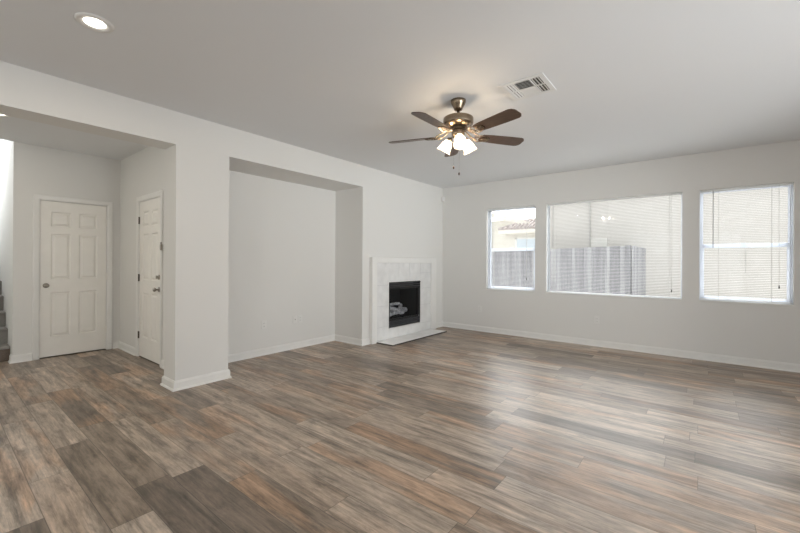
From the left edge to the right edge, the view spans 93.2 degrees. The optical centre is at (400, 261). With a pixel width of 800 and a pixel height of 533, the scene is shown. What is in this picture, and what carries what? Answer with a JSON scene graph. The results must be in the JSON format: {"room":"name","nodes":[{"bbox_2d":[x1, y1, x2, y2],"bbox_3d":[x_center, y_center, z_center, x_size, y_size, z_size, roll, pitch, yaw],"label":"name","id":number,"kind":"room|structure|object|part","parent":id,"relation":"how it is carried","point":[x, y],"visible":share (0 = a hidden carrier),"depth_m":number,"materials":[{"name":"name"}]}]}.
{"room":"living room","nodes":[
{"label":"living room","id":0,"kind":"room"},
{"bbox_2d":[0,140,13,353],"bbox_3d":[-6.684,-1.405,5.476,4.150,5.500,1.363,0,0,39],"label":"wall","id":1,"kind":"structure","parent":0,"point":[6,170],"depth_m":5.04,"materials":[{"name":"white paint"}]},
{"bbox_2d":[0,139,3,168],"bbox_3d":[-5.934,-1.926,5.676,1.130,1.150,0.060,0,0,39],"label":"window","id":2,"kind":"structure","parent":1,"relation":"in","point":[1,140],"depth_m":5.90,"materials":[{"name":"white glass"}]},
{"bbox_3d":[-5.935,-1.926,5.675,1.070,1.090,0.003,0,0,39],"label":"pane","id":3,"kind":"part","parent":2,"relation":"part of","materials":[{"name":"clear glass"}]},
{"bbox_3d":[-5.934,-1.926,5.676,1.130,1.150,0.060,0,0,39],"label":"frame","id":4,"kind":"part","parent":2,"relation":"part of","materials":[{"name":"white plastic"}]},
{"bbox_2d":[11,142,120,354],"bbox_3d":[-5.669,-0.123,3.684,0.120,2.743,5.095,0,0,39],"label":"wall","id":5,"kind":"structure","parent":0,"point":[36,169],"depth_m":4.87,"materials":[{"name":"white paint"}]},
{"bbox_2d":[8,341,135,363],"bbox_3d":[-4.230,1.209,4.912,0.729,0.095,1.215,0,0,45],"label":"baseboard","id":6,"kind":"structure","parent":5,"relation":"attached to","point":[127,348],"depth_m":4.81,"materials":[{"name":"paint"}]},
{"bbox_2d":[32,194,112,359],"bbox_3d":[-4.430,0.196,5.149,0.118,2.120,0.833,0,0,39],"label":"door","id":7,"kind":"structure","parent":5,"relation":"in","point":[73,237],"depth_m":5.12,"materials":[{"name":"paint"}]},
{"bbox_2d":[120,146,164,359],"bbox_3d":[-3.155,-0.109,4.861,2.345,2.743,0.120,0,0,39],"label":"wall","id":8,"kind":"structure","parent":0,"point":[143,171],"depth_m":5.22,"materials":[{"name":"white paint"}]},
{"bbox_2d":[136,190,162,366],"bbox_3d":[-3.192,0.201,4.810,0.886,2.122,0.127,0,0,39],"label":"door","id":9,"kind":"structure","parent":8,"relation":"in","point":[149,207],"depth_m":4.81,"materials":[{"name":"paint"}]},
{"bbox_2d":[0,61,442,380],"bbox_3d":[-2.450,-0.106,4.013,0.736,2.743,9.622,0,0,39],"label":"wall","id":10,"kind":"structure","parent":0,"point":[258,229],"depth_m":4.89,"materials":[{"name":"white paint"}]},
{"bbox_2d":[262,320,266,328],"bbox_3d":[-1.857,0.857,5.152,0.010,0.116,0.072,0,0,39],"label":"wall outlet","id":11,"kind":"object","parent":10,"relation":"attached to","point":[264,323],"visible":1,"depth_m":5.15,"materials":[{"name":"plastic"}]},
{"bbox_2d":[160,334,369,391],"bbox_3d":[-1.748,1.222,5.096,1.034,0.095,2.793,0,0,39],"label":"baseboard","id":12,"kind":"structure","parent":10,"relation":"attached to","point":[168,383],"depth_m":4.92,"materials":[{"name":"paint"}]},
{"bbox_2d":[293,315,296,323],"bbox_3d":[-1.543,0.846,5.541,0.015,0.116,0.072,0,0,39],"label":"wall outlet","id":13,"kind":"object","parent":10,"relation":"attached to","point":[295,316],"visible":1,"depth_m":5.54,"materials":[{"name":"plastic"}]},
{"bbox_2d":[0,327,799,532],"bbox_3d":[-0.751,1.333,2.652,9.570,0.120,9.822,0,0,39],"label":"floor","id":14,"kind":"structure","parent":0,"point":[456,430],"depth_m":2.66,"materials":[{"name":"wood"}]},
{"bbox_2d":[0,281,9,361],"bbox_3d":[-6.426,-0.037,5.265,2.957,2.566,1.116,0,0,39],"label":"staircase","id":15,"kind":"structure","parent":14,"relation":"on","point":[4,347],"depth_m":4.91,"materials":[{"name":"carpet"}]},
{"bbox_2d":[369,257,446,345],"bbox_3d":[0.063,0.605,6.595,0.822,1.350,1.798,0,0,39],"label":"fireplace","id":16,"kind":"object","parent":14,"relation":"on","point":[402,291],"visible":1,"depth_m":6.52,"materials":[{"name":"tile"}]},
{"bbox_3d":[0.069,0.709,6.528,0.028,0.531,0.885,0,0,39],"label":"glass frame","id":17,"kind":"part","parent":16,"relation":"part of","materials":[{"name":"black glass"}]},
{"bbox_3d":[0.072,0.716,6.518,0.026,0.784,0.901,0,0,39],"label":"edge trim","id":18,"kind":"part","parent":16,"relation":"part of","materials":[{"name":"paint"}]},
{"bbox_2d":[0,0,799,188],"bbox_3d":[-0.599,-1.544,2.545,9.220,0.150,9.822,0,0,39],"label":"ceiling","id":19,"kind":"structure","parent":0,"point":[634,80],"depth_m":2.91,"materials":[{"name":"white paint"}]},
{"bbox_2d":[74,12,114,32],"bbox_3d":[-1.887,-1.471,2.336,0.196,0.010,0.196,0,0,39],"label":"recessed light","id":20,"kind":"object","parent":19,"relation":"in","point":[94,22],"visible":1,"depth_m":2.33,"materials":[{"name":"paint"}]},
{"bbox_2d":[389,97,523,174],"bbox_3d":[0.493,-1.125,3.391,1.283,0.676,1.230,0,0,39],"label":"ceiling fan","id":21,"kind":"object","parent":19,"relation":"hanging from","point":[458,123],"visible":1,"depth_m":3.37,"materials":[{"name":"brown wood"}]},
{"bbox_3d":[0.107,-1.147,3.579,0.450,0.035,0.138,0,0,20],"label":"blade","id":22,"kind":"part","parent":21,"relation":"part of","materials":[{"name":"brown wood"}]},
{"bbox_3d":[0.256,-1.146,3.082,0.139,0.035,0.451,0,0,39],"label":"blade","id":23,"kind":"part","parent":21,"relation":"part of","materials":[{"name":"brown wood"}]},
{"bbox_3d":[0.534,-1.144,3.872,0.138,0.035,0.450,0,0,2],"label":"blade","id":24,"kind":"part","parent":21,"relation":"part of","materials":[{"name":"brown wood"}]},
{"bbox_3d":[0.771,-1.144,3.069,0.138,0.035,0.450,0,0,-34],"label":"blade","id":25,"kind":"part","parent":21,"relation":"part of","materials":[{"name":"brown wood"}]},
{"bbox_3d":[0.944,-1.143,3.557,0.450,0.035,0.138,0,0,-16],"label":"blade","id":26,"kind":"part","parent":21,"relation":"part of","materials":[{"name":"brown wood"}]},
{"bbox_2d":[498,72,556,100],"bbox_3d":[1.064,-1.455,3.174,0.367,0.011,0.367,0,0,39],"label":"ceiling vent","id":27,"kind":"object","parent":19,"relation":"in","point":[537,84],"visible":1,"depth_m":3.16,"materials":[{"name":"metal"}]},
{"bbox_2d":[442,140,799,363],"bbox_3d":[3.186,-0.076,5.775,7.315,2.743,0.160,0,0,39],"label":"wall","id":28,"kind":"structure","parent":0,"point":[754,331],"depth_m":5.50,"materials":[{"name":"white paint"}]},
{"bbox_2d":[486,207,534,291],"bbox_3d":[1.969,-0.223,6.732,0.889,1.477,0.162,0,0,39],"label":"window","id":29,"kind":"structure","parent":28,"relation":"in","point":[490,249],"depth_m":6.91,"materials":[{"name":"white plastic"}]},
{"bbox_3d":[1.937,0.507,6.696,0.889,0.016,0.072,0,0,39],"label":"sill","id":30,"kind":"part","parent":29,"relation":"part of","materials":[{"name":"paint"}]},
{"bbox_2d":[488,205,534,290],"bbox_3d":[1.946,-0.235,6.704,0.877,1.452,0.048,0,0,39],"label":"window blind","id":31,"kind":"object","parent":29,"relation":"attached to","point":[526,207],"visible":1,"depth_m":6.66,"materials":[{"name":"plastic"}]},
{"bbox_3d":[1.947,0.484,6.708,0.877,0.014,0.026,0,0,39],"label":"rail","id":32,"kind":"part","parent":31,"relation":"part of","materials":[{"name":"white plastic"}]},
{"bbox_3d":[2.167,-0.330,6.509,0.007,1.222,0.003,0,0,39],"label":"pull cord","id":33,"kind":"part","parent":31,"relation":"part of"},
{"bbox_3d":[1.988,0.121,6.757,0.849,0.724,0.024,0,0,39],"label":"sash","id":34,"kind":"part","parent":29,"relation":"part of","materials":[{"name":"white plastic"}]},
{"bbox_3d":[2.008,-0.576,6.779,0.849,0.731,0.026,0,0,39],"label":"sash","id":35,"kind":"part","parent":29,"relation":"part of","materials":[{"name":"clear glass"}]},
{"bbox_2d":[546,194,681,299],"bbox_3d":[3.170,-0.218,5.774,1.813,1.477,0.162,0,0,39],"label":"window","id":36,"kind":"structure","parent":28,"relation":"in","point":[548,234],"depth_m":5.92,"materials":[{"name":"white plastic"}]},
{"bbox_3d":[3.138,0.512,5.739,1.813,0.016,0.072,0,0,39],"label":"sill","id":37,"kind":"part","parent":36,"relation":"part of","materials":[{"name":"paint"}]},
{"bbox_2d":[547,192,681,297],"bbox_3d":[3.148,-0.230,5.746,1.801,1.452,0.048,0,0,39],"label":"window blind","id":38,"kind":"object","parent":36,"relation":"attached to","point":[678,193],"visible":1,"depth_m":5.62,"materials":[{"name":"plastic"}]},
{"bbox_3d":[3.148,0.490,5.751,1.801,0.014,0.026,0,0,39],"label":"rail","id":39,"kind":"part","parent":38,"relation":"part of","materials":[{"name":"white plastic"}]},
{"bbox_3d":[3.747,-0.222,5.278,0.002,1.423,0.029,0,0,39],"label":"ladder cord","id":40,"kind":"part","parent":38,"relation":"part of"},
{"bbox_3d":[3.754,-0.273,5.244,0.007,1.322,0.003,0,0,39],"label":"pull cord","id":41,"kind":"part","parent":38,"relation":"part of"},
{"bbox_2d":[436,321,799,372],"bbox_3d":[3.270,1.248,5.394,6.500,0.095,0.322,0,0,39],"label":"baseboard","id":42,"kind":"structure","parent":28,"relation":"attached to","point":[775,365],"depth_m":5.43,"materials":[{"name":"paint"}]},
{"bbox_2d":[699,185,793,305],"bbox_3d":[4.368,-0.212,4.819,0.880,1.477,0.162,0,0,39],"label":"window","id":43,"kind":"structure","parent":28,"relation":"in","point":[790,195],"depth_m":4.74,"materials":[{"name":"white plastic"}]},
{"bbox_3d":[4.387,0.132,4.845,0.840,0.724,0.024,0,0,39],"label":"sash","id":44,"kind":"part","parent":43,"relation":"part of","materials":[{"name":"white plastic"}]},
{"bbox_3d":[4.408,-0.565,4.867,0.840,0.731,0.026,0,0,39],"label":"sash","id":45,"kind":"part","parent":43,"relation":"part of","materials":[{"name":"white plastic"}]},
{"bbox_2d":[700,182,792,303],"bbox_3d":[4.346,-0.224,4.791,0.868,1.452,0.048,0,0,39],"label":"window blind","id":46,"kind":"object","parent":43,"relation":"attached to","point":[790,183],"visible":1,"depth_m":4.78,"materials":[{"name":"plastic"}]},
{"bbox_3d":[4.157,-0.220,4.950,0.002,1.423,0.029,0,0,39],"label":"ladder cord","id":47,"kind":"part","parent":46,"relation":"part of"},
{"bbox_3d":[4.347,0.495,4.796,0.868,0.014,0.026,0,0,39],"label":"rail","id":48,"kind":"part","parent":46,"relation":"part of","materials":[{"name":"white plastic"}]},
{"bbox_3d":[4.548,-0.219,4.639,0.002,1.423,0.029,0,0,39],"label":"ladder cord","id":49,"kind":"part","parent":46,"relation":"part of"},
{"bbox_3d":[4.337,0.518,4.784,0.880,0.016,0.072,0,0,39],"label":"sill","id":50,"kind":"part","parent":43,"relation":"part of","materials":[{"name":"paint"}]},
{"label":"outside","id":51,"kind":"structure","parent":0,"visible":0},
{"bbox_3d":[9.807,1.969,25.154,44.000,0.250,38.418,0,0,39],"label":"ground","id":52,"kind":"structure","parent":51,"visible":0},
{"bbox_2d":[492,213,534,251],"bbox_3d":[7.029,-0.645,25.396,11.334,4.950,9.522,0,0,39],"label":"house","id":53,"kind":"structure","parent":52,"relation":"on","point":[526,241],"depth_m":20.67,"materials":[{"name":"paint"}]},
{"bbox_3d":[6.862,-0.534,20.096,1.420,1.360,0.010,0,0,39],"label":"pane","id":54,"kind":"part","parent":53,"relation":"part of","materials":[{"name":"clear glass"}]},
{"bbox_2d":[491,245,645,294],"bbox_3d":[4.895,0.708,13.956,1.982,2.206,9.766,0,0,-19],"label":"wooden fence","id":55,"kind":"object","parent":52,"relation":"on","point":[630,252],"visible":0.37,"depth_m":10.49,"materials":[{"name":"grey wood"}]},
{"bbox_2d":[550,187,787,299],"bbox_3d":[13.431,-0.207,11.036,15.950,4.120,8.200,0,0,39],"label":"house","id":56,"kind":"structure","parent":52,"relation":"on","point":[659,269],"depth_m":10.11,"materials":[{"name":"beige paint"}]}
]}

